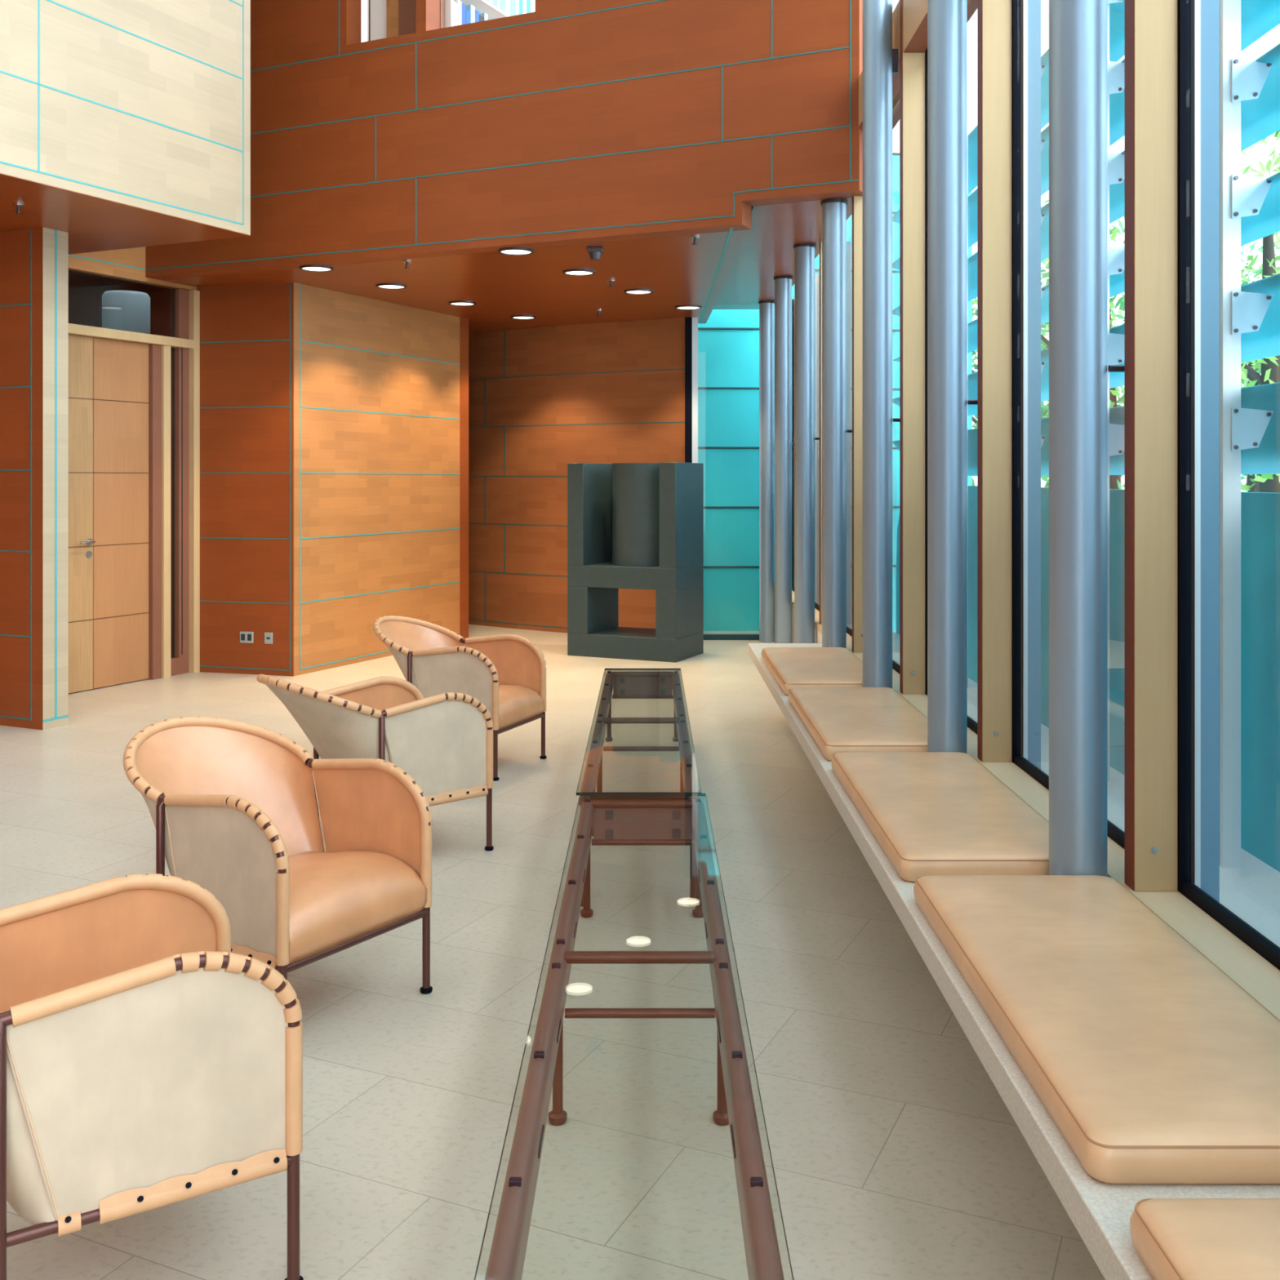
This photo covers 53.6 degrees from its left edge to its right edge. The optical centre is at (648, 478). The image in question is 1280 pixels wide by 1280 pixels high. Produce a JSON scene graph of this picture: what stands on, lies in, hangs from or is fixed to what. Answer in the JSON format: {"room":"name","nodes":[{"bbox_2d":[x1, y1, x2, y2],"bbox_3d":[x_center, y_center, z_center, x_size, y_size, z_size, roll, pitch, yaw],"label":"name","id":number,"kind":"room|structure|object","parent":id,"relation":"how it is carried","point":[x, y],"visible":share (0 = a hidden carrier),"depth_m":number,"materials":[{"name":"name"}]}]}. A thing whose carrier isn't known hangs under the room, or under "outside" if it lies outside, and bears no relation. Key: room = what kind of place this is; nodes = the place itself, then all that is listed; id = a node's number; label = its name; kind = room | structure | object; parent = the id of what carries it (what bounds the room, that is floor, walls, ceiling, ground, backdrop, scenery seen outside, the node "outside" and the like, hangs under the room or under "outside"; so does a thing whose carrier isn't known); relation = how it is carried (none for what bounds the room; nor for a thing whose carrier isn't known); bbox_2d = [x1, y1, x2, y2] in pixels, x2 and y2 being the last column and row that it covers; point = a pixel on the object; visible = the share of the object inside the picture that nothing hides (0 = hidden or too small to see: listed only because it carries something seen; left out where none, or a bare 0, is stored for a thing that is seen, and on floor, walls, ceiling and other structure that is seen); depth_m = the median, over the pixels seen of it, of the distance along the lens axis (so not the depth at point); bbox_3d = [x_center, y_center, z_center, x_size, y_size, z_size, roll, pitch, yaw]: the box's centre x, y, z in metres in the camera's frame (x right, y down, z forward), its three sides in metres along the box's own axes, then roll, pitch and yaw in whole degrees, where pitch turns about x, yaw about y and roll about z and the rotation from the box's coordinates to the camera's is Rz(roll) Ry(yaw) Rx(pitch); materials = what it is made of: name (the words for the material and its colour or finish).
{"room":"lobby","nodes":[
{"label":"lobby","id":0,"kind":"room"},
{"bbox_2d":[0,226,42,729],"bbox_3d":[-4.936,0.000,8.256,2.996,3.000,0.183,0,0,25],"label":"wall","id":1,"kind":"structure","parent":0,"point":[20,251],"depth_m":7.62,"materials":[{"name":"orange wood"}]},
{"bbox_2d":[41,226,68,729],"bbox_3d":[-3.580,0.000,7.636,0.028,3.000,0.180,0,0,25],"label":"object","id":2,"kind":"structure","parent":1,"relation":"attached to","point":[55,393],"depth_m":7.62,"materials":[{"name":"brown wood"}]},
{"bbox_2d":[68,282,96,326],"bbox_3d":[-6.192,-0.150,9.835,0.101,3.300,4.800,0,0,25],"label":"wall","id":3,"kind":"structure","parent":0,"point":[82,298],"depth_m":11.76,"materials":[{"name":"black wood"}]},
{"bbox_2d":[68,270,162,286],"bbox_3d":[-5.116,-1.850,9.424,2.400,0.100,4.551,0,0,25],"label":"ceiling","id":4,"kind":"structure","parent":0,"point":[73,277],"depth_m":11.53,"materials":[{"name":"orange wood"}]},
{"bbox_2d":[0,0,250,235],"bbox_3d":[-3.468,-3.200,5.753,0.123,3.400,4.600,0,0,25],"label":"wall box","id":5,"kind":"object","parent":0,"point":[141,104],"visible":1,"depth_m":7.00,"materials":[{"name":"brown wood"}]},
{"bbox_2d":[0,173,250,254],"bbox_3d":[-5.044,-1.548,6.255,3.400,0.104,5.000,0,0,25],"label":"soffit","id":6,"kind":"object","parent":5,"relation":"attached to","point":[92,224],"visible":0.67,"depth_m":7.36,"materials":[{"name":"orange wood"}]},
{"bbox_2d":[12,203,24,213],"bbox_3d":[-3.440,-1.470,6.920,0.060,0.049,0.059,0,0,0],"label":"sprinkler","id":7,"kind":"object","parent":6,"relation":"attached to","point":[19,206],"visible":1,"depth_m":6.91,"materials":[{"name":"grey metal"}]},
{"bbox_2d":[68,246,196,290],"bbox_3d":[-4.194,-3.176,8.431,0.103,3.447,3.111,0,0,25],"label":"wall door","id":8,"kind":"structure","parent":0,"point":[128,264],"depth_m":9.15,"materials":[{"name":"brown wood"}]},
{"bbox_2d":[68,288,199,693],"bbox_3d":[-3.824,0.024,9.218,0.140,2.953,1.371,0,0,25],"label":"door","id":9,"kind":"structure","parent":8,"relation":"attached to","point":[134,397],"depth_m":9.32,"materials":[{"name":"brown wood"}]},
{"bbox_2d":[96,280,195,336],"bbox_3d":[-4.441,-0.150,11.617,2.600,3.300,0.100,0,0,25],"label":"wall","id":10,"kind":"structure","parent":0,"point":[159,296],"depth_m":11.60,"materials":[{"name":"orange wood"}]},
{"bbox_2d":[196,282,293,676],"bbox_3d":[-3.076,0.007,9.783,0.842,2.985,0.153,0,0,15],"label":"wall","id":11,"kind":"structure","parent":0,"point":[246,331],"depth_m":9.71,"materials":[{"name":"orange wood"}]},
{"bbox_2d":[240,631,253,643],"bbox_3d":[-3.077,1.217,9.700,0.115,0.086,0.012,0,0,16],"label":"socket plate","id":12,"kind":"object","parent":11,"relation":"attached to","point":[245,637],"visible":1,"depth_m":9.70,"materials":[{"name":"grey plastic"}]},
{"bbox_2d":[264,632,272,644],"bbox_3d":[-2.893,1.217,9.650,0.068,0.086,0.012,0,0,15],"label":"socket plate","id":13,"kind":"object","parent":11,"relation":"attached to","point":[268,636],"visible":1,"depth_m":9.64,"materials":[{"name":"grey plastic"}]},
{"bbox_2d":[293,282,460,676],"bbox_3d":[-2.281,0.007,10.668,0.155,2.985,2.283,0,0,25],"label":"wall","id":14,"kind":"structure","parent":0,"point":[376,383],"depth_m":10.43,"materials":[{"name":"brown wood"}]},
{"bbox_2d":[162,206,751,333],"bbox_3d":[-1.600,-1.631,10.873,7.533,0.297,4.648,0,0,37],"label":"ceiling","id":15,"kind":"structure","parent":0,"point":[678,272],"depth_m":9.59,"materials":[{"name":"orange wood"}]},
{"bbox_2d":[298,264,333,271],"bbox_3d":[-2.340,-1.478,8.930,0.236,0.014,0.236,0,0,0],"label":"recessed light","id":16,"kind":"object","parent":15,"relation":"in","point":[311,268],"visible":1,"depth_m":8.91,"materials":[{"name":"grey metal"}]},
{"bbox_2d":[375,283,407,288],"bbox_3d":[-1.980,-1.478,9.760,0.236,0.014,0.236,0,0,0],"label":"recessed light","id":17,"kind":"object","parent":15,"relation":"in","point":[384,286],"visible":1,"depth_m":9.74,"materials":[{"name":"grey metal"}]},
{"bbox_2d":[448,301,476,306],"bbox_3d":[-1.575,-1.478,10.720,0.236,0.014,0.236,0,0,0],"label":"recessed light","id":18,"kind":"object","parent":15,"relation":"in","point":[451,303],"visible":1,"depth_m":10.69,"materials":[{"name":"grey metal"}]},
{"bbox_2d":[497,247,533,255],"bbox_3d":[-0.864,-1.478,8.260,0.236,0.014,0.236,0,0,0],"label":"recessed light","id":19,"kind":"object","parent":15,"relation":"in","point":[506,251],"visible":1,"depth_m":8.23,"materials":[{"name":"grey metal"}]},
{"bbox_2d":[510,315,536,319],"bbox_3d":[-1.150,-1.478,11.640,0.236,0.014,0.236,0,0,0],"label":"recessed light","id":20,"kind":"object","parent":15,"relation":"in","point":[514,317],"visible":1,"depth_m":11.61,"materials":[{"name":"grey metal"}]},
{"bbox_2d":[562,268,595,275],"bbox_3d":[-0.500,-1.478,9.105,0.236,0.014,0.236,0,0,0],"label":"recessed light","id":21,"kind":"object","parent":15,"relation":"in","point":[576,272],"visible":1,"depth_m":9.08,"materials":[{"name":"grey metal"}]},
{"bbox_2d":[586,246,603,260],"bbox_3d":[-0.345,-1.447,8.170,0.100,0.074,0.100,0,0,0],"label":"smoke detector","id":22,"kind":"object","parent":15,"relation":"attached to","point":[594,252],"visible":1,"depth_m":8.13,"materials":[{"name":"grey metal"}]},
{"bbox_2d":[623,288,653,294],"bbox_3d":[-0.079,-1.478,10.040,0.236,0.014,0.236,0,0,0],"label":"recessed light","id":23,"kind":"object","parent":15,"relation":"in","point":[633,291],"visible":1,"depth_m":10.04,"materials":[{"name":"grey metal"}]},
{"bbox_2d":[675,305,702,310],"bbox_3d":[0.344,-1.478,10.970,0.236,0.014,0.236,0,0,0],"label":"recessed light","id":24,"kind":"object","parent":15,"relation":"in","point":[678,307],"visible":1,"depth_m":10.95,"materials":[{"name":"grey metal"}]},
{"bbox_2d":[459,317,468,639],"bbox_3d":[-2.526,0.007,12.118,1.800,2.985,0.150,0,0,25],"label":"wall","id":25,"kind":"structure","parent":0,"point":[464,322],"depth_m":11.75,"materials":[{"name":"orange wood"}]},
{"bbox_2d":[145,0,862,279],"bbox_3d":[-1.233,-3.192,8.311,5.387,3.415,0.163,0,0,25],"label":"wall","id":26,"kind":"structure","parent":0,"point":[562,122],"depth_m":7.98,"materials":[{"name":"orange wood"}]},
{"bbox_2d":[367,0,386,40],"bbox_3d":[-1.857,-3.290,8.783,0.180,2.820,0.063,0,0,25],"label":"door frame","id":27,"kind":"structure","parent":26,"relation":"attached to","point":[376,9],"depth_m":8.76,"materials":[{"name":"white paint"}]},
{"bbox_2d":[386,0,444,37],"bbox_3d":[-1.583,-3.290,8.604,0.455,2.820,0.070,0,0,25],"label":"wood panel","id":28,"kind":"object","parent":26,"relation":"attached to","point":[401,15],"visible":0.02,"depth_m":8.61,"materials":[{"name":"brown wood"}]},
{"bbox_2d":[0,624,1105,1279],"bbox_3d":[-3.850,1.560,5.500,10.300,0.120,21.000,0,0,0],"label":"floor","id":29,"kind":"structure","parent":0,"point":[896,1154],"depth_m":3.41,"materials":[{"name":"tile"}]},
{"bbox_2d":[102,290,150,333],"bbox_3d":[-4.430,-0.035,10.750,0.380,3.070,0.380,0,0,0],"label":"round column","id":30,"kind":"structure","parent":29,"relation":"on","point":[122,310],"depth_m":10.59,"materials":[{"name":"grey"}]},
{"bbox_2d":[0,873,303,1279],"bbox_3d":[-1.145,1.122,2.357,0.860,0.755,0.592,0,0,-32],"label":"leather armchair","id":31,"kind":"object","parent":29,"relation":"on","point":[147,1063],"visible":1,"depth_m":2.25,"materials":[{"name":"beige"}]},
{"bbox_2d":[123,715,432,994],"bbox_3d":[-1.136,1.122,3.706,0.860,0.755,0.592,0,0,34],"label":"leather armchair","id":32,"kind":"object","parent":29,"relation":"on","point":[234,806],"visible":0.97,"depth_m":3.67,"materials":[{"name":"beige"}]},
{"bbox_2d":[257,674,493,850],"bbox_3d":[-1.126,1.122,5.051,0.860,0.755,0.592,0,0,-40],"label":"leather armchair","id":33,"kind":"object","parent":29,"relation":"on","point":[444,741],"visible":0.88,"depth_m":4.94,"materials":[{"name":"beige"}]},
{"bbox_2d":[373,615,546,781],"bbox_3d":[-1.042,1.122,6.693,0.859,0.755,0.592,0,0,22],"label":"leather armchair","id":34,"kind":"object","parent":29,"relation":"on","point":[506,673],"visible":0.91,"depth_m":6.57,"materials":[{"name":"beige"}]},
{"bbox_2d":[474,793,794,1279],"bbox_3d":[-0.020,1.296,2.955,0.436,0.408,2.880,0,0,0],"label":"glass table","id":35,"kind":"object","parent":29,"relation":"on","point":[613,822],"visible":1,"depth_m":2.78,"materials":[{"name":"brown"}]},
{"bbox_2d":[567,462,703,662],"bbox_3d":[-0.108,0.685,10.802,1.000,1.630,0.602,0,0,25],"label":"fireplace","id":36,"kind":"object","parent":29,"relation":"on","point":[635,526],"visible":1,"depth_m":10.59,"materials":[{"name":"grey concrete"}]},
{"bbox_2d":[576,668,701,906],"bbox_3d":[-0.034,1.296,5.845,0.436,0.408,2.880,0,0,0],"label":"glass table","id":37,"kind":"object","parent":29,"relation":"on","point":[624,685],"visible":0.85,"depth_m":5.83,"materials":[{"name":"grey"}]},
{"bbox_2d":[758,300,774,643],"bbox_3d":[1.151,-0.059,11.620,0.288,3.119,0.156,0,0,0],"label":"steel column","id":38,"kind":"structure","parent":29,"relation":"on","point":[766,308],"depth_m":11.56,"materials":[{"name":"silver metal"}]},
{"bbox_2d":[773,275,794,643],"bbox_3d":[1.151,-0.059,10.210,0.288,3.119,0.156,0,0,0],"label":"steel column","id":39,"kind":"structure","parent":29,"relation":"on","point":[783,284],"depth_m":10.15,"materials":[{"name":"silver metal"}]},
{"bbox_2d":[793,243,819,643],"bbox_3d":[1.151,-0.059,8.810,0.288,3.119,0.156,0,0,0],"label":"steel column","id":40,"kind":"structure","parent":29,"relation":"on","point":[804,253],"depth_m":8.75,"materials":[{"name":"silver metal"}]},
{"bbox_2d":[468,317,684,633],"bbox_3d":[-1.641,0.007,13.178,4.932,2.985,0.479,0,0,39],"label":"wall","id":41,"kind":"structure","parent":0,"point":[542,400],"depth_m":12.42,"materials":[{"name":"brown wood"}]},
{"bbox_2d":[684,317,759,639],"bbox_3d":[0.767,-0.060,11.740,0.865,3.120,0.120,0,0,0],"label":"window","id":42,"kind":"structure","parent":41,"relation":"in","point":[691,323],"depth_m":11.70,"materials":[{"name":"black metal"}]},
{"bbox_2d":[712,196,853,309],"bbox_3d":[0.901,-1.700,9.713,0.700,0.160,4.894,0,0,0],"label":"ceiling","id":43,"kind":"structure","parent":0,"point":[767,252],"depth_m":8.97,"materials":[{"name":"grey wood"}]},
{"bbox_2d":[791,607,822,643],"bbox_3d":[1.232,1.272,4.750,0.135,0.455,14.700,0,0,0],"label":"wall","id":44,"kind":"structure","parent":0,"point":[818,636],"depth_m":8.87,"materials":[{"name":"white paint"}]},
{"bbox_2d":[791,298,794,586],"bbox_3d":[1.280,-0.250,12.164,0.209,2.740,1.412,0,0,0],"label":"window","id":45,"kind":"structure","parent":44,"relation":"in","point":[793,300],"depth_m":11.46,"materials":[{"name":"brown wood"}]},
{"bbox_2d":[791,274,819,604],"bbox_3d":[1.280,-0.250,10.764,0.209,2.740,1.412,0,0,0],"label":"window","id":46,"kind":"structure","parent":44,"relation":"in","point":[816,276],"depth_m":10.07,"materials":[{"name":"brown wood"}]},
{"bbox_2d":[814,241,850,627],"bbox_3d":[1.280,-0.250,9.364,0.209,2.740,1.412,0,0,0],"label":"window","id":47,"kind":"structure","parent":44,"relation":"in","point":[819,607],"depth_m":8.67,"materials":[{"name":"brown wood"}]},
{"bbox_2d":[846,195,862,653],"bbox_3d":[1.280,-1.890,7.964,0.209,6.020,1.412,0,0,0],"label":"window","id":48,"kind":"structure","parent":44,"relation":"in","point":[856,633],"depth_m":7.27,"materials":[{"name":"brown wood"}]},
{"bbox_2d":[858,0,927,694],"bbox_3d":[1.280,-1.890,6.564,0.209,6.020,1.412,0,0,0],"label":"window","id":49,"kind":"structure","parent":44,"relation":"in","point":[909,85],"depth_m":5.87,"materials":[{"name":"brown wood"}]},
{"bbox_2d":[903,0,1040,769],"bbox_3d":[1.280,-1.890,5.164,0.209,6.020,1.412,0,0,0],"label":"window","id":50,"kind":"structure","parent":44,"relation":"in","point":[1007,726],"depth_m":4.47,"materials":[{"name":"brown wood"}]},
{"bbox_2d":[747,643,1279,1279],"bbox_3d":[0.897,1.123,3.515,0.534,0.155,9.030,0,0,0],"label":"stone bench","id":51,"kind":"object","parent":44,"relation":"attached to","point":[1100,1212],"visible":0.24,"depth_m":2.18,"materials":[{"name":"stone"}]},
{"bbox_2d":[761,647,862,695],"bbox_3d":[0.902,1.006,6.708,0.502,0.078,1.277,0,0,0],"label":"bench cushion","id":52,"kind":"object","parent":51,"relation":"on","point":[791,667],"visible":0.77,"depth_m":6.54,"materials":[{"name":"leather"}]},
{"bbox_2d":[820,198,852,648],"bbox_3d":[1.151,-0.287,7.410,0.288,2.664,0.156,0,0,0],"label":"steel column","id":53,"kind":"structure","parent":51,"relation":"on","point":[834,430],"depth_m":7.35,"materials":[{"name":"silver metal"}]},
{"bbox_2d":[787,687,927,760],"bbox_3d":[0.902,1.006,5.306,0.502,0.078,1.277,0,0,0],"label":"bench cushion","id":54,"kind":"object","parent":51,"relation":"on","point":[837,719],"visible":0.74,"depth_m":5.10,"materials":[{"name":"leather"}]},
{"bbox_2d":[862,0,899,688],"bbox_3d":[1.155,-1.927,6.010,0.280,5.945,0.140,0,0,0],"label":"steel column","id":55,"kind":"structure","parent":51,"relation":"on","point":[880,60],"depth_m":5.95,"materials":[{"name":"metal"}]},
{"bbox_2d":[831,751,1048,882],"bbox_3d":[0.902,1.006,3.904,0.502,0.078,1.277,0,0,0],"label":"bench cushion","id":56,"kind":"object","parent":51,"relation":"on","point":[930,813],"visible":0.78,"depth_m":3.66,"materials":[{"name":"leather"}]},
{"bbox_2d":[927,0,977,753],"bbox_3d":[1.155,-1.927,4.605,0.280,5.945,0.140,0,0,0],"label":"steel column","id":57,"kind":"structure","parent":51,"relation":"on","point":[948,402],"depth_m":4.54,"materials":[{"name":"metal"}]},
{"bbox_2d":[1048,0,1124,876],"bbox_3d":[1.155,-1.927,3.203,0.280,5.945,0.140,0,0,0],"label":"steel column","id":58,"kind":"structure","parent":51,"relation":"on","point":[1078,368],"depth_m":3.15,"materials":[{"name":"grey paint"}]},
{"bbox_2d":[913,875,1279,1184],"bbox_3d":[0.902,1.006,2.502,0.502,0.078,1.277,0,0,0],"label":"bench cushion","id":59,"kind":"object","parent":51,"relation":"on","point":[1151,1062],"visible":1,"depth_m":2.25,"materials":[{"name":"leather"}]},
{"bbox_2d":[1129,1198,1279,1279],"bbox_3d":[0.902,1.006,1.100,0.502,0.078,1.277,0,0,0],"label":"bench cushion","id":60,"kind":"object","parent":51,"relation":"on","point":[1175,1238],"visible":1,"depth_m":1.63,"materials":[{"name":"leather"}]},
{"bbox_2d":[791,590,1279,1019],"bbox_3d":[1.223,1.023,4.750,0.122,0.044,14.700,0,0,0],"label":"window sill","id":61,"kind":"structure","parent":44,"relation":"on","point":[1246,967],"depth_m":2.90,"materials":[{"name":"beige stone"}]},
{"bbox_2d":[1013,0,1219,902],"bbox_3d":[1.280,-1.890,3.764,0.209,6.020,1.412,0,0,0],"label":"window","id":62,"kind":"structure","parent":44,"relation":"in","point":[1171,837],"depth_m":3.07,"materials":[{"name":"brown wood"}]},
{"bbox_2d":[1181,882,1279,970],"bbox_3d":[1.280,-1.890,2.364,0.209,6.020,1.412,0,0,0],"label":"window frame","id":63,"kind":"structure","parent":44,"relation":"in","point":[1261,944],"depth_m":2.80,"materials":[{"name":"black metal"}]},
{"bbox_3d":[-1.284,-1.830,9.851,4.728,0.100,5.019,0,0,0],"label":"floor","id":64,"kind":"structure","parent":0,"visible":0},
{"bbox_2d":[444,0,510,27],"bbox_3d":[-0.943,-3.190,9.697,0.280,2.620,2.460,0,0,25],"label":"bookshelf","id":65,"kind":"object","parent":64,"relation":"on","point":[482,6],"visible":0.02,"depth_m":8.93,"materials":[{"name":"white paint"}]},
{"bbox_2d":[453,1,457,26],"bbox_3d":[-1.403,-3.087,8.639,0.216,0.272,0.053,0,0,25],"label":"book","id":66,"kind":"object","parent":65,"relation":"on","point":[455,5],"visible":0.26,"depth_m":8.59,"materials":[{"name":"white paper"}]},
{"bbox_2d":[453,0,462,25],"bbox_3d":[-1.376,-3.103,8.685,0.205,0.303,0.045,0,0,25],"label":"book","id":67,"kind":"object","parent":65,"relation":"on","point":[459,2],"visible":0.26,"depth_m":8.64,"materials":[{"name":"white paper"}]},
{"bbox_2d":[462,3,465,24],"bbox_3d":[-1.350,-3.102,8.726,0.192,0.301,0.045,0,0,25],"label":"book","id":68,"kind":"object","parent":65,"relation":"on","point":[463,4],"visible":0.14,"depth_m":8.68,"materials":[{"name":"blue paper"}]},
{"bbox_2d":[465,10,470,23],"bbox_3d":[-1.328,-3.084,8.776,0.194,0.266,0.056,0,0,25],"label":"book","id":69,"kind":"object","parent":65,"relation":"on","point":[467,13],"visible":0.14,"depth_m":8.72,"materials":[{"name":"blue paper"}]},
{"bbox_2d":[465,4,475,22],"bbox_3d":[-1.304,-3.115,8.831,0.195,0.326,0.056,0,0,25],"label":"book","id":70,"kind":"object","parent":65,"relation":"on","point":[470,8],"visible":0.14,"depth_m":8.78,"materials":[{"name":"white paper"}]},
{"bbox_2d":[475,9,479,22],"bbox_3d":[-1.295,-3.107,8.889,0.228,0.310,0.050,0,0,25],"label":"book","id":71,"kind":"object","parent":65,"relation":"on","point":[477,12],"visible":0.14,"depth_m":8.84,"materials":[{"name":"blue paper"}]},
{"bbox_2d":[500,0,505,12],"bbox_3d":[-1.142,-3.500,9.199,0.208,0.266,0.069,0,0,25],"label":"book","id":72,"kind":"object","parent":65,"relation":"on","point":[502,2],"visible":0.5,"depth_m":9.15,"materials":[{"name":"white paper"}]},
{"bbox_2d":[505,0,510,15],"bbox_3d":[-1.120,-3.532,9.265,0.223,0.331,0.060,0,0,25],"label":"book","id":73,"kind":"object","parent":65,"relation":"on","point":[507,2],"visible":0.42,"depth_m":9.22,"materials":[{"name":"white paper"}]},
{"bbox_2d":[510,0,515,16],"bbox_3d":[-1.085,-3.508,9.323,0.207,0.282,0.069,0,0,25],"label":"book","id":74,"kind":"object","parent":65,"relation":"on","point":[512,2],"visible":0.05,"depth_m":9.27,"materials":[{"name":"white paper"}]},
{"bbox_2d":[515,0,519,15],"bbox_3d":[-1.067,-3.532,9.387,0.228,0.331,0.054,0,0,25],"label":"book","id":75,"kind":"object","parent":65,"relation":"on","point":[517,2],"visible":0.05,"depth_m":9.33,"materials":[{"name":"white paper"}]},
{"bbox_2d":[519,0,522,14],"bbox_3d":[-1.031,-3.504,9.431,0.199,0.274,0.048,0,0,25],"label":"book","id":76,"kind":"object","parent":65,"relation":"on","point":[520,1],"visible":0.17,"depth_m":9.38,"materials":[{"name":"teal paper"}]},
{"bbox_2d":[522,0,526,13],"bbox_3d":[-1.016,-3.516,9.482,0.214,0.299,0.050,0,0,25],"label":"book","id":77,"kind":"object","parent":65,"relation":"on","point":[524,2],"visible":0.17,"depth_m":9.43,"materials":[{"name":"white paper"}]},
{"bbox_2d":[529,0,533,13],"bbox_3d":[-0.976,-3.519,9.586,0.228,0.305,0.054,0,0,25],"label":"book","id":78,"kind":"object","parent":65,"relation":"on","point":[531,2],"visible":0.17,"depth_m":9.53,"materials":[{"name":"white paper"}]},
{"label":"outside","id":79,"kind":"structure","parent":0,"visible":0},
{"bbox_2d":[892,630,1279,946],"bbox_3d":[15.650,1.575,14.000,28.700,0.130,52.000,0,0,0],"label":"ground","id":80,"kind":"structure","parent":79,"point":[1251,891],"depth_m":4.80,"materials":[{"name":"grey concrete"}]},
{"bbox_2d":[697,152,972,631],"bbox_3d":[1.754,-0.858,12.555,3.018,4.756,0.103,0,0,-6],"label":"facade","id":81,"kind":"object","parent":80,"relation":"on","point":[728,343],"visible":0.15,"depth_m":12.46,"materials":[{"name":"teal glass"}]},
{"bbox_2d":[967,22,968,688],"bbox_3d":[2.260,-1.290,9.140,0.070,5.620,0.060,0,0,0],"label":"steel post","id":82,"kind":"object","parent":80,"relation":"on","point":[967,22],"visible":0.07,"depth_m":9.11,"materials":[{"name":"silver metal"}]},
{"bbox_2d":[972,251,1123,486],"bbox_3d":[5.391,-1.019,18.623,3.244,5.089,3.281,0,0,0],"label":"tree","id":83,"kind":"object","parent":80,"relation":"on","point":[974,420],"visible":0.02,"depth_m":18.34,"materials":[{"name":"green plant"}]},
{"bbox_2d":[896,485,1279,871],"bbox_3d":[2.510,0.790,4.700,0.180,1.460,15.400,0,0,0],"label":"glass panel","id":84,"kind":"object","parent":80,"relation":"on","point":[1260,511],"visible":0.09,"depth_m":5.15,"materials":[{"name":"blue glass"}]},
{"bbox_2d":[1107,4,1109,782],"bbox_3d":[2.260,-1.290,6.340,0.070,5.620,0.060,0,0,0],"label":"steel post","id":85,"kind":"object","parent":80,"relation":"on","point":[1108,4],"visible":0.07,"depth_m":6.31,"materials":[{"name":"silver metal"}]},
{"bbox_2d":[972,200,1261,488],"bbox_3d":[5.193,-0.935,14.398,3.277,4.920,3.286,0,0,0],"label":"tree","id":86,"kind":"object","parent":80,"relation":"on","point":[1114,480],"visible":0.02,"depth_m":14.31,"materials":[{"name":"green plant"}]},
{"bbox_2d":[1109,129,1279,493],"bbox_3d":[5.432,-0.821,10.986,3.209,4.693,3.271,0,0,0],"label":"tree","id":87,"kind":"object","parent":80,"relation":"on","point":[1269,367],"visible":0.09,"depth_m":11.00,"materials":[{"name":"green plant"}]},
{"bbox_2d":[1219,0,1240,867],"bbox_3d":[2.260,-1.290,4.940,0.070,5.620,0.060,0,0,0],"label":"steel post","id":88,"kind":"object","parent":80,"relation":"on","point":[1229,10],"visible":0.89,"depth_m":4.91,"materials":[{"name":"silver metal"}]},
{"bbox_2d":[892,0,1124,223],"bbox_3d":[2.452,-2.440,4.700,0.395,0.177,15.400,0,0,0],"label":"louver","id":89,"kind":"object","parent":88,"relation":"attached to","point":[1117,7],"visible":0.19,"depth_m":7.70,"materials":[{"name":"blue glass"}]},
{"bbox_2d":[892,382,1279,475],"bbox_3d":[2.441,-0.190,4.700,0.372,0.345,15.400,0,0,0],"label":"louver","id":90,"kind":"object","parent":88,"relation":"attached to","point":[1255,425],"visible":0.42,"depth_m":5.24,"materials":[{"name":"blue"}]},
{"bbox_2d":[892,43,1279,316],"bbox_3d":[2.455,-1.540,4.700,0.400,0.170,15.400,0,0,0],"label":"louver","id":91,"kind":"object","parent":88,"relation":"attached to","point":[1255,83],"visible":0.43,"depth_m":5.33,"materials":[{"name":"blue glass"}]},
{"bbox_2d":[892,273,1279,416],"bbox_3d":[2.452,-0.640,4.700,0.394,0.250,15.400,0,0,0],"label":"louver","id":92,"kind":"object","parent":88,"relation":"attached to","point":[1255,308],"visible":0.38,"depth_m":5.27,"materials":[{"name":"blue glass"}]},
{"bbox_2d":[892,172,1279,362],"bbox_3d":[2.435,-1.090,4.700,0.360,0.170,15.400,0,0,0],"label":"louver","id":93,"kind":"object","parent":88,"relation":"attached to","point":[1255,200],"visible":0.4,"depth_m":5.26,"materials":[{"name":"blue"}]},
{"bbox_2d":[892,0,1279,270],"bbox_3d":[2.454,-1.990,4.700,0.398,0.170,15.400,0,0,0],"label":"louver","id":94,"kind":"object","parent":88,"relation":"attached to","point":[1258,17],"visible":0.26,"depth_m":6.29,"materials":[{"name":"blue glass"}]},
{"bbox_2d":[1240,241,1279,492],"bbox_3d":[8.568,-1.013,17.988,3.232,5.077,3.308,0,0,0],"label":"tree","id":95,"kind":"object","parent":80,"relation":"on","point":[1250,477],"visible":0.02,"depth_m":17.92,"materials":[{"name":"green plant"}]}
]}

